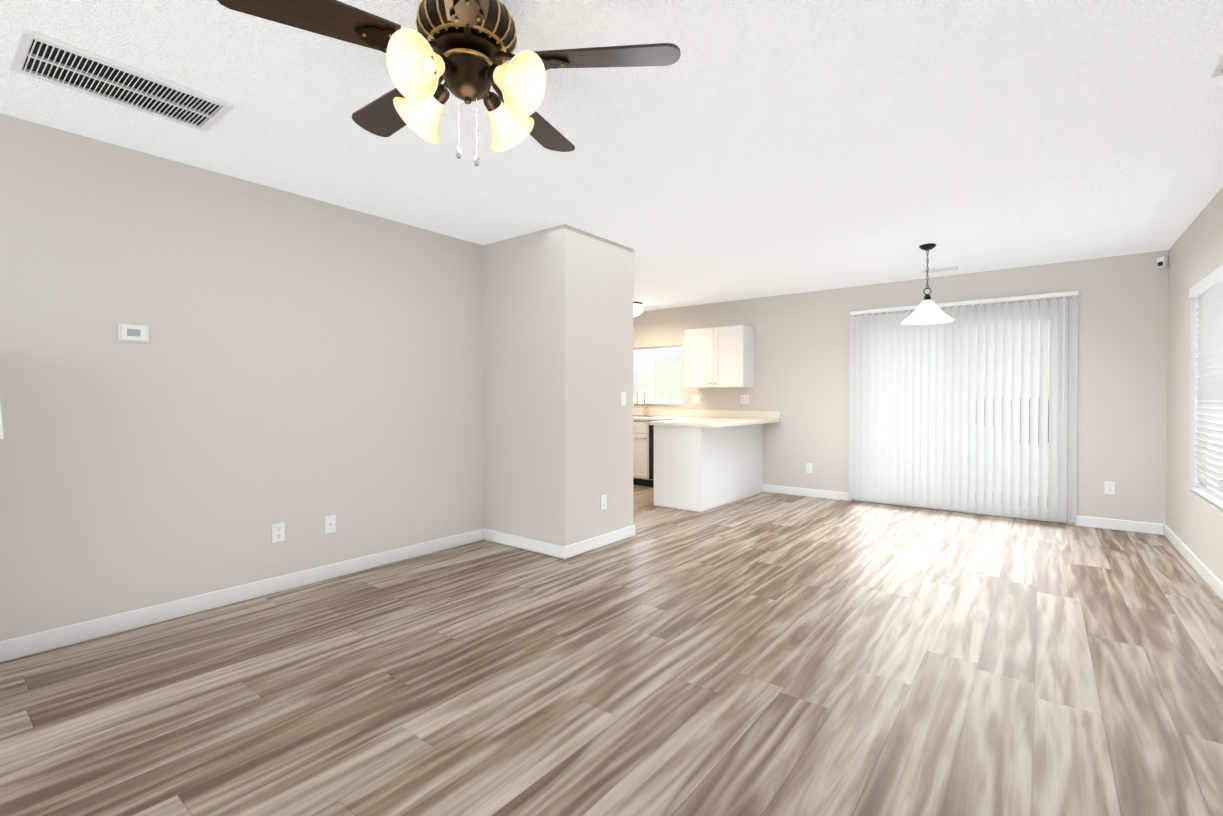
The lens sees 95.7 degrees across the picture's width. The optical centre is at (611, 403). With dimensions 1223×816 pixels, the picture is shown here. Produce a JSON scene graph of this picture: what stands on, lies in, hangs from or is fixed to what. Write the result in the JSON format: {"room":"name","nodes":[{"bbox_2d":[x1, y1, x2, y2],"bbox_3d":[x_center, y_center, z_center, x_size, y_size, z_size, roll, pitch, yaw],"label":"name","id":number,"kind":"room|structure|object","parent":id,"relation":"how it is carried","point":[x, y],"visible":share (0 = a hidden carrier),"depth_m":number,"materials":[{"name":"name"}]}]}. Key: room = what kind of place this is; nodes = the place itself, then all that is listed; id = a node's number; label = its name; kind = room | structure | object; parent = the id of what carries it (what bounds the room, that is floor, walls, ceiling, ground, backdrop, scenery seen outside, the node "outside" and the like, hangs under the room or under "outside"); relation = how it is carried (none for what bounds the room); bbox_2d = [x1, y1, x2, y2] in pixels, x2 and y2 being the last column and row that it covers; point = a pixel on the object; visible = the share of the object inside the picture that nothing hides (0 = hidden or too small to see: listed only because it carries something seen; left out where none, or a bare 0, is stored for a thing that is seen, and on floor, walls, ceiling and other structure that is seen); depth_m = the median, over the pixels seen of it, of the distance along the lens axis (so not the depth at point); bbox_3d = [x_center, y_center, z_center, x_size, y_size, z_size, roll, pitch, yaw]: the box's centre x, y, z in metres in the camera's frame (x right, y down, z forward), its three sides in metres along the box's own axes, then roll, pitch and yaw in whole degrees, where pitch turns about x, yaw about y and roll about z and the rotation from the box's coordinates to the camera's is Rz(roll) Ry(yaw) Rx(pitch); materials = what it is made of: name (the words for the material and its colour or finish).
{"room":"living room","nodes":[
{"label":"living room","id":0,"kind":"room"},
{"bbox_2d":[0,113,483,640],"bbox_3d":[-2.762,-0.069,2.527,0.150,2.440,5.350,0,1,38],"label":"wall","id":1,"kind":"structure","parent":0,"point":[300,367],"depth_m":3.07,"materials":[{"name":"grey paint"}]},
{"bbox_2d":[0,403,3,438],"bbox_3d":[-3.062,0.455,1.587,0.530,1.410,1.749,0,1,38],"label":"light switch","id":2,"kind":"object","parent":1,"relation":"attached to","point":[1,431],"visible":1,"depth_m":2.11,"materials":[{"name":"white plastic"}]},
{"bbox_2d":[118,323,148,342],"bbox_3d":[-2.424,-0.357,2.813,0.026,0.090,0.124,0,1,38],"label":"thermostat","id":3,"kind":"object","parent":1,"relation":"attached to","point":[133,333],"visible":1,"depth_m":2.80,"materials":[{"name":"white plastic"}]},
{"bbox_2d":[0,528,483,662],"bbox_3d":[-2.649,1.103,2.547,0.018,0.095,5.200,0,1,38],"label":"baseboard","id":4,"kind":"structure","parent":1,"relation":"attached to","point":[35,643],"depth_m":3.06,"materials":[{"name":"white wood"}]},
{"bbox_2d":[272,522,284,542],"bbox_3d":[-2.019,0.782,3.358,0.010,0.115,0.072,0,1,38],"label":"outlet","id":5,"kind":"object","parent":1,"relation":"attached to","point":[278,532],"visible":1,"depth_m":3.35,"materials":[{"name":"white plastic"}]},
{"bbox_2d":[325,515,335,533],"bbox_3d":[-1.829,0.784,3.603,0.009,0.115,0.072,0,1,38],"label":"jack","id":6,"kind":"object","parent":1,"relation":"attached to","point":[330,523],"visible":1,"depth_m":3.60,"materials":[{"name":"white plastic"}]},
{"bbox_2d":[483,224,632,545],"bbox_3d":[-1.368,-0.099,5.377,3.270,2.440,0.860,0,1,38],"label":"wall","id":7,"kind":"structure","parent":0,"point":[558,369],"depth_m":4.30,"materials":[{"name":"grey paint"}]},
{"bbox_2d":[484,528,567,559],"bbox_3d":[-0.683,1.085,4.305,0.884,0.095,0.018,0,1,38],"label":"baseboard","id":8,"kind":"structure","parent":7,"relation":"attached to","point":[554,550],"depth_m":4.27,"materials":[{"name":"white wood"}]},
{"bbox_2d":[568,524,634,557],"bbox_3d":[-0.075,1.084,4.377,0.014,0.095,0.810,0,1,38],"label":"baseboard","id":9,"kind":"structure","parent":7,"relation":"attached to","point":[584,546],"depth_m":4.35,"materials":[{"name":"white wood"}]},
{"bbox_2d":[601,494,606,509],"bbox_3d":[-0.060,0.781,4.394,0.010,0.115,0.072,0,1,38],"label":"outlet","id":10,"kind":"object","parent":7,"relation":"attached to","point":[603,501],"visible":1,"depth_m":4.39,"materials":[{"name":"white plastic"}]},
{"bbox_2d":[621,392,625,405],"bbox_3d":[0.102,-0.041,4.589,0.016,0.115,0.072,0,1,38],"label":"light switch","id":11,"kind":"object","parent":7,"relation":"attached to","point":[623,398],"visible":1,"depth_m":4.59,"materials":[{"name":"white plastic"}]},
{"bbox_2d":[0,485,1222,815],"bbox_3d":[-0.682,1.192,3.349,7.160,0.100,9.180,0,1,38],"label":"floor","id":12,"kind":"structure","parent":0,"point":[772,655],"depth_m":2.27,"materials":[{"name":"brown laminate"}]},
{"bbox_2d":[633,420,648,485],"bbox_3d":[0.463,0.657,7.676,0.524,0.880,0.627,0,1,38],"label":"dishwasher","id":13,"kind":"object","parent":12,"relation":"on","point":[640,427],"depth_m":7.35,"materials":[{"name":"white"}]},
{"bbox_2d":[649,421,652,486],"bbox_3d":[0.884,0.660,7.349,0.668,0.880,0.627,0,1,38],"label":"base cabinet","id":14,"kind":"object","parent":12,"relation":"on","point":[650,426],"depth_m":7.25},
{"bbox_2d":[653,424,762,511],"bbox_3d":[1.181,0.669,6.500,0.584,0.880,1.601,0,1,38],"label":"base cabinet","id":15,"kind":"object","parent":12,"relation":"on","point":[716,467],"depth_m":5.96,"materials":[{"name":"white"}]},
{"bbox_2d":[672,454,677,465],"bbox_3d":[0.676,0.596,5.871,0.072,0.115,0.010,0,1,38],"label":"outlet","id":16,"kind":"object","parent":15,"relation":"attached to","point":[674,459],"visible":1,"depth_m":5.87,"materials":[{"name":"white plastic"}]},
{"bbox_2d":[649,418,759,427],"bbox_3d":[1.040,0.212,6.161,0.847,0.039,0.990,0,1,38],"label":"countertop","id":17,"kind":"structure","parent":15,"relation":"on","point":[691,418],"depth_m":5.97,"materials":[{"name":"beige"}]},
{"bbox_2d":[633,409,780,423],"bbox_3d":[0.508,0.147,7.618,3.477,0.139,0.657,0,1,38],"label":"countertop","id":18,"kind":"structure","parent":15,"relation":"on","point":[764,416],"depth_m":7.28,"materials":[{"name":"beige"}]},
{"bbox_2d":[637,388,648,415],"bbox_3d":[0.448,-0.024,7.874,0.108,0.394,0.224,0,1,38],"label":"faucet","id":19,"kind":"object","parent":18,"relation":"on","point":[643,390],"visible":0.92,"depth_m":7.93,"materials":[{"name":"silver metal"}]},
{"bbox_2d":[0,0,1222,310],"bbox_3d":[-0.682,-1.348,3.322,7.160,0.100,9.180,0,1,38],"label":"ceiling","id":20,"kind":"structure","parent":0,"point":[750,148],"depth_m":2.61,"materials":[{"name":"white paint"}]},
{"bbox_2d":[9,28,233,131],"bbox_3d":[-1.954,-1.277,2.241,0.360,0.017,0.630,0,1,38],"label":"ceiling vent","id":21,"kind":"object","parent":20,"relation":"in","point":[49,59],"visible":1,"depth_m":2.20,"materials":[{"name":"white metal"}]},
{"bbox_2d":[217,0,680,165],"bbox_3d":[-0.472,-1.005,1.726,1.201,0.551,1.241,0,1,38],"label":"ceiling fan","id":22,"kind":"object","parent":20,"relation":"hanging from","point":[463,49],"visible":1,"depth_m":1.62,"materials":[{"name":"brown metal"}]},
{"bbox_2d":[633,302,642,317],"bbox_3d":[0.292,-1.244,7.393,0.270,0.191,0.270,0,1,38],"label":"light","id":23,"kind":"object","parent":20,"relation":"attached to","point":[637,308],"visible":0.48,"depth_m":7.29,"materials":[{"name":"white glass"}]},
{"bbox_2d":[901,243,954,324],"bbox_3d":[2.617,-0.992,4.586,0.392,0.636,0.392,0,1,38],"label":"pendant light","id":24,"kind":"object","parent":20,"relation":"hanging from","point":[928,311],"visible":1,"depth_m":4.55,"materials":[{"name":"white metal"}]},
{"bbox_2d":[922,266,958,273],"bbox_3d":[3.224,-1.312,5.428,0.300,0.013,0.120,0,1,38],"label":"ceiling vent","id":25,"kind":"object","parent":20,"relation":"in","point":[942,269],"visible":1,"depth_m":5.40,"materials":[{"name":"white"}]},
{"bbox_2d":[1211,54,1222,77],"bbox_3d":[2.309,-1.277,2.035,0.105,0.013,0.250,0,1,38],"label":"ceiling vent","id":26,"kind":"object","parent":20,"relation":"in","point":[1218,71],"visible":1,"depth_m":2.11,"materials":[{"name":"white"}]},
{"bbox_2d":[633,250,1168,524],"bbox_3d":[2.031,-0.116,6.945,7.010,2.440,0.150,0,1,38],"label":"wall","id":27,"kind":"structure","parent":0,"point":[802,362],"depth_m":5.51,"materials":[{"name":"grey paint"}]},
{"bbox_2d":[633,345,681,404],"bbox_3d":[0.545,-0.406,8.069,1.174,0.834,0.145,0,1,38],"label":"kitchen window","id":28,"kind":"structure","parent":27,"relation":"in","point":[650,400],"depth_m":8.07,"materials":[{"name":"white"}]},
{"bbox_2d":[692,395,699,402],"bbox_3d":[1.147,-0.061,7.527,0.118,0.115,0.016,0,1,38],"label":"light switch","id":29,"kind":"object","parent":27,"relation":"attached to","point":[695,398],"visible":1,"depth_m":7.53,"materials":[{"name":"white plastic"}]},
{"bbox_2d":[685,325,754,387],"bbox_3d":[1.379,-0.587,7.120,0.820,0.760,0.362,0,1,38],"label":"upper cabinet","id":30,"kind":"object","parent":27,"relation":"attached to","point":[720,357],"visible":1,"depth_m":6.96,"materials":[{"name":"white wood"}]},
{"bbox_2d":[741,395,748,403],"bbox_3d":[1.709,-0.057,7.093,0.118,0.115,0.010,0,1,38],"label":"outlet","id":31,"kind":"object","parent":27,"relation":"attached to","point":[744,399],"visible":1,"depth_m":7.09,"materials":[{"name":"white plastic"}]},
{"bbox_2d":[763,484,851,500],"bbox_3d":[2.318,1.060,6.630,1.055,0.095,0.014,0,1,38],"label":"baseboard","id":32,"kind":"structure","parent":27,"relation":"attached to","point":[816,493],"depth_m":6.61,"materials":[{"name":"white wood"}]},
{"bbox_2d":[806,463,811,472],"bbox_3d":[2.356,0.768,6.598,0.072,0.115,0.010,0,1,38],"label":"electrical outlet","id":33,"kind":"object","parent":27,"relation":"attached to","point":[808,467],"visible":1,"depth_m":6.60,"materials":[{"name":"white plastic"}]},
{"bbox_2d":[858,307,1065,522],"bbox_3d":[3.549,0.097,5.755,1.822,2.032,0.108,0,1,38],"label":"sliding glass door","id":34,"kind":"structure","parent":27,"relation":"in","point":[1001,472],"depth_m":5.40,"materials":[{"name":"white"}]},
{"bbox_2d":[848,291,1078,522],"bbox_3d":[3.477,0.025,5.662,1.974,2.115,0.097,0,1,38],"label":"vertical blinds","id":35,"kind":"object","parent":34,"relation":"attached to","point":[916,431],"visible":0.96,"depth_m":5.58,"materials":[{"name":"white plastic"}]},
{"bbox_2d":[1104,481,1114,494],"bbox_3d":[4.463,0.755,4.959,0.072,0.115,0.010,0,1,38],"label":"electrical outlet","id":36,"kind":"object","parent":27,"relation":"attached to","point":[1109,488],"visible":1,"depth_m":4.96,"materials":[{"name":"white plastic"}]},
{"bbox_2d":[1075,515,1159,534],"bbox_3d":[4.502,1.078,4.931,0.580,0.095,0.014,0,1,38],"label":"baseboard","id":37,"kind":"structure","parent":27,"relation":"attached to","point":[1085,521],"depth_m":4.92,"materials":[{"name":"white wood"}]},
{"bbox_2d":[1157,256,1167,267],"bbox_3d":[4.688,-1.202,4.715,0.038,0.090,0.060,0,1,-7],"label":"detector","id":38,"kind":"object","parent":27,"relation":"attached to","point":[1162,262],"visible":1,"depth_m":4.70,"materials":[{"name":"white plastic"}]},
{"bbox_2d":[1166,187,1222,582],"bbox_3d":[2.084,-0.055,1.184,0.150,2.440,9.180,0,1,38],"label":"wall","id":39,"kind":"structure","parent":0,"point":[1194,522],"depth_m":4.04,"materials":[{"name":"grey paint"}]},
{"bbox_2d":[1160,524,1222,600],"bbox_3d":[2.018,1.116,1.247,0.018,0.095,8.880,0,1,38],"label":"baseboard","id":40,"kind":"structure","parent":39,"relation":"attached to","point":[1208,576],"depth_m":3.78,"materials":[{"name":"white wood"}]},
{"bbox_2d":[1189,265,1222,508],"bbox_3d":[3.825,-0.098,3.504,0.072,1.452,1.224,0,1,38],"label":"window blinds","id":41,"kind":"object","parent":39,"relation":"attached to","point":[1207,292],"visible":1,"depth_m":3.65,"materials":[{"name":"white plastic"}]},
{"bbox_2d":[1206,408,1222,495],"bbox_3d":[3.895,-0.094,3.449,0.055,1.462,1.232,0,1,38],"label":"window","id":42,"kind":"structure","parent":39,"relation":"in","point":[1217,492],"depth_m":3.91,"materials":[{"name":"white"}]},
{"label":"outside","id":43,"kind":"structure","parent":0,"visible":0},
{"bbox_2d":[975,480,1222,506],"bbox_3d":[3.638,1.274,6.020,26.000,0.080,30.000,0,1,38],"label":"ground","id":44,"kind":"structure","parent":43,"point":[1047,497],"depth_m":7.07,"materials":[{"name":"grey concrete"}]},
{"bbox_2d":[634,358,1222,479],"bbox_3d":[5.533,-0.200,5.317,21.917,5.145,15.681,0,1,38],"label":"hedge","id":45,"kind":"object","parent":44,"relation":"on","point":[667,376],"depth_m":13.68,"materials":[{"name":"green plant"}]},
{"bbox_2d":[967,397,1048,495],"bbox_3d":[3.871,0.635,8.911,6.810,1.482,1.020,0,1,38],"label":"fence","id":46,"kind":"object","parent":44,"relation":"on","point":[1029,439],"depth_m":7.61,"materials":[{"name":"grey wood"}]}
]}

